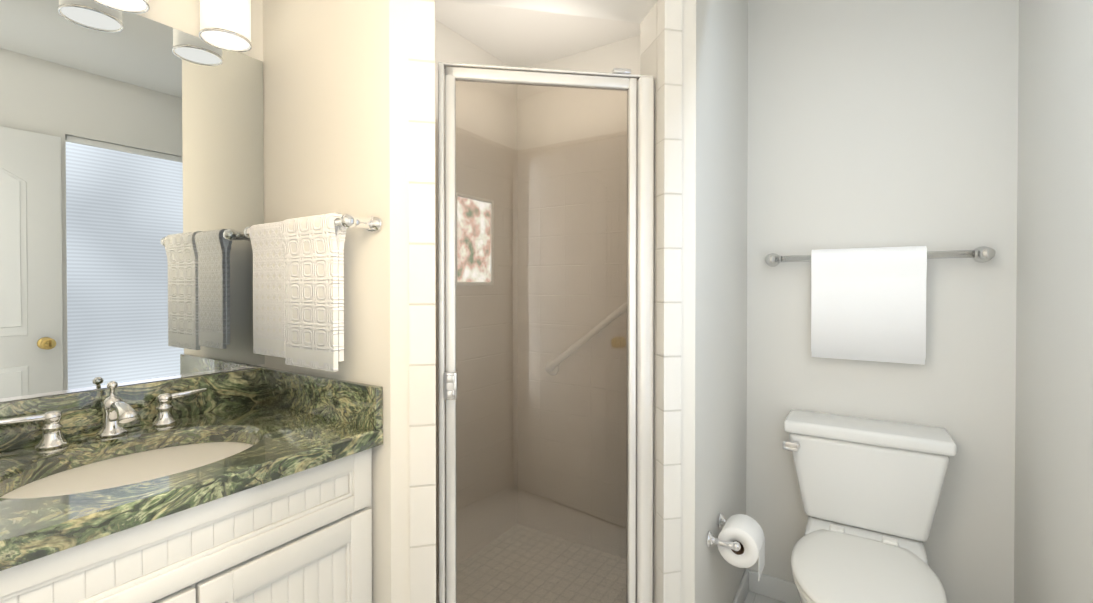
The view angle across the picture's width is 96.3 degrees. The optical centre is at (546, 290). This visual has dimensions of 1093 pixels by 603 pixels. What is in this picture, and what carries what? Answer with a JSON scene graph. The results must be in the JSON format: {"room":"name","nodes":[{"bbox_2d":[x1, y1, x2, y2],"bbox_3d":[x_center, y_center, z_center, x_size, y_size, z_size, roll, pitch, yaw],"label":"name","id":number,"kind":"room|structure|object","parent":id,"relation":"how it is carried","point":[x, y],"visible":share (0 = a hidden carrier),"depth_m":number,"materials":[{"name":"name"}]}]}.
{"room":"bathroom","nodes":[
{"label":"bathroom","id":0,"kind":"room"},
{"bbox_2d":[5,0,516,401],"bbox_3d":[-0.807,-0.033,1.748,0.100,2.560,2.445,0,1,33],"label":"wall","id":1,"kind":"structure","parent":0,"point":[451,46],"depth_m":2.26,"materials":[{"name":"white paint"}]},
{"bbox_2d":[93,0,149,12],"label":"sconce","id":2,"kind":"object","parent":1,"relation":"attached to","point":[129,6],"depth_m":1.19,"materials":[{"name":"white glass"}]},
{"bbox_2d":[0,0,264,401],"bbox_3d":[-1.111,-0.233,1.170,0.008,0.948,0.846,0,1,33],"label":"mirror","id":3,"kind":"object","parent":1,"relation":"attached to","point":[131,179],"visible":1,"depth_m":1.23,"materials":[{"name":"clear glass"}]},
{"bbox_2d":[199,0,251,51],"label":"sconce","id":4,"kind":"object","parent":1,"relation":"attached to","point":[225,24],"depth_m":1.32,"materials":[{"name":"white glass"}]},
{"bbox_2d":[436,119,519,579],"bbox_3d":[-0.492,0.264,2.143,0.008,2.030,1.245,0,1,33],"label":"shower wall tile","id":5,"kind":"structure","parent":1,"relation":"attached to","point":[469,160],"depth_m":2.44,"materials":[{"name":"beige tile"}]},
{"bbox_2d":[456,192,493,284],"bbox_3d":[-0.346,-0.236,2.344,0.014,0.425,0.280,0,1,33],"label":"shower window","id":6,"kind":"structure","parent":5,"relation":"attached to","point":[469,226],"depth_m":2.35,"materials":[{"name":"glass"}]},
{"bbox_2d":[263,0,390,602],"bbox_3d":[-0.610,-0.030,1.417,0.590,2.560,0.100,0,1,33],"label":"wall","id":7,"kind":"structure","parent":0,"point":[326,117],"depth_m":1.30,"materials":[{"name":"white paint"}]},
{"bbox_2d":[244,213,381,237],"bbox_3d":[-0.659,-0.169,1.332,0.530,0.045,0.090,0,1,33],"label":"towel bar","id":8,"kind":"object","parent":7,"relation":"attached to","point":[371,224],"visible":0.58,"depth_m":1.21,"materials":[{"name":"silver metal"}]},
{"bbox_2d":[249,221,284,357],"bbox_3d":[-0.773,-0.003,1.377,0.164,0.372,0.040,0,1,33],"label":"hanging towel","id":9,"kind":"object","parent":8,"relation":"hanging from","point":[266,239],"visible":0.71,"depth_m":1.36,"materials":[{"name":"white fabric"}]},
{"bbox_2d":[281,213,345,371],"bbox_3d":[-0.605,0.004,1.269,0.214,0.392,0.048,0,1,33],"label":"hanging towel","id":10,"kind":"object","parent":8,"relation":"hanging from","point":[314,289],"visible":0.96,"depth_m":1.24,"materials":[{"name":"white fabric"}]},
{"bbox_2d":[435,0,640,67],"bbox_3d":[0.076,-1.258,1.170,2.200,0.160,2.445,0,1,33],"label":"ceiling","id":11,"kind":"structure","parent":0,"point":[515,37],"depth_m":2.24,"materials":[{"name":"white paint"}]},
{"bbox_2d":[389,0,707,602],"bbox_3d":[0.037,-0.029,1.390,0.943,2.560,0.164,0,1,-13],"label":"wall","id":12,"kind":"structure","parent":0,"point":[694,300],"depth_m":1.39,"materials":[{"name":"white paint"}]},
{"bbox_2d":[408,0,681,602],"bbox_3d":[0.001,0.178,1.380,0.739,2.145,0.168,0,1,-12],"label":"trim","id":13,"kind":"structure","parent":12,"relation":"attached to","point":[660,21],"depth_m":1.36,"materials":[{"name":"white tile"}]},
{"bbox_2d":[438,62,653,602],"bbox_3d":[0.007,0.257,1.388,0.612,1.784,0.068,0,1,-9],"label":"shower door","id":14,"kind":"structure","parent":12,"relation":"attached to","point":[639,162],"depth_m":1.40,"materials":[{"name":"white"}]},
{"bbox_2d":[707,0,747,602],"bbox_3d":[0.622,-0.033,1.794,0.100,2.560,0.625,0,1,33],"label":"wall","id":15,"kind":"structure","parent":0,"point":[727,248],"depth_m":1.72,"materials":[{"name":"white paint"}]},
{"bbox_2d":[706,513,740,550],"bbox_3d":[0.584,0.774,1.558,0.096,0.048,0.193,0,1,33],"label":"paper holder","id":16,"kind":"object","parent":15,"relation":"attached to","point":[712,539],"visible":0.69,"depth_m":1.50,"materials":[{"name":"silver metal"}]},
{"bbox_2d":[717,514,764,581],"bbox_3d":[0.612,0.798,1.538,0.121,0.145,0.109,0,1,33],"label":"toilet paper","id":17,"kind":"object","parent":16,"relation":"hanging from","point":[746,532],"visible":0.92,"depth_m":1.50,"materials":[{"name":"white paper"}]},
{"bbox_2d":[744,591,785,602],"bbox_3d":[0.076,1.302,1.193,2.200,0.100,2.445,0,1,33],"label":"floor","id":18,"kind":"structure","parent":0,"point":[752,597],"depth_m":1.97,"materials":[{"name":"tile"}]},
{"bbox_2d":[0,367,382,602],"bbox_3d":[-0.874,0.749,1.028,0.570,1.010,0.848,0,1,33],"label":"bathroom vanity","id":19,"kind":"object","parent":18,"relation":"on","point":[252,485],"visible":1,"depth_m":1.05,"materials":[{"name":"white paint"}]},
{"bbox_2d":[0,381,206,449],"bbox_3d":[-1.008,0.283,1.155,0.153,0.128,0.399,0,1,33],"label":"faucet","id":20,"kind":"object","parent":19,"relation":"on","point":[120,416],"visible":1,"depth_m":1.14,"materials":[{"name":"silver metal"}]},
{"bbox_2d":[437,524,625,602],"bbox_3d":[-0.042,1.291,1.863,1.062,0.020,1.229,0,1,33],"label":"tile","id":21,"kind":"structure","parent":18,"relation":"on","point":[533,566],"depth_m":2.21,"materials":[{"name":"beige tile"}]},
{"bbox_2d":[782,409,956,602],"bbox_3d":[0.975,0.861,1.509,0.488,0.778,0.719,0,1,33],"label":"toilet","id":22,"kind":"object","parent":18,"relation":"on","point":[870,491],"visible":1,"depth_m":1.60,"materials":[{"name":"white ceramic"}]},
{"bbox_2d":[517,0,1018,602],"bbox_3d":[0.710,-0.036,2.168,2.000,2.560,0.100,0,1,33],"label":"wall","id":23,"kind":"structure","parent":0,"point":[883,122],"depth_m":1.77,"materials":[{"name":"white paint"}]},
{"bbox_2d":[520,131,626,558],"bbox_3d":[0.305,0.262,2.367,1.048,2.030,0.008,0,1,33],"label":"shower wall tile","id":24,"kind":"structure","parent":23,"relation":"attached to","point":[535,344],"depth_m":2.47,"materials":[{"name":"beige tile"}]},
{"bbox_2d":[545,301,626,375],"bbox_3d":[0.237,0.200,2.366,0.608,0.487,0.064,0,1,33],"label":"grab rail","id":25,"kind":"object","parent":24,"relation":"attached to","point":[567,351],"depth_m":2.38,"materials":[{"name":"white metal"}]},
{"bbox_2d":[733,569,800,602],"bbox_3d":[0.977,1.207,1.506,0.822,0.085,0.745,0,1,33],"label":"baseboard","id":26,"kind":"structure","parent":23,"relation":"attached to","point":[779,589],"depth_m":1.97,"materials":[{"name":"white paint"}]},
{"bbox_2d":[765,246,994,266],"bbox_3d":[1.159,-0.120,1.765,0.692,0.054,0.089,0,1,33],"label":"towel bar","id":27,"kind":"object","parent":23,"relation":"attached to","point":[982,254],"visible":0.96,"depth_m":1.63,"materials":[{"name":"silver metal"}]},
{"bbox_2d":[811,246,926,364],"bbox_3d":[1.143,0.051,1.751,0.340,0.404,0.063,0,1,33],"label":"hanging towel","id":28,"kind":"object","parent":27,"relation":"hanging from","point":[868,304],"visible":1,"depth_m":1.73,"materials":[{"name":"white fabric"}]},
{"bbox_2d":[1014,0,1092,602],"bbox_3d":[0.960,-0.022,0.614,0.100,2.560,2.445,0,1,33],"label":"wall","id":29,"kind":"structure","parent":0,"point":[1053,542],"depth_m":1.27,"materials":[{"name":"white paint"}]}
]}

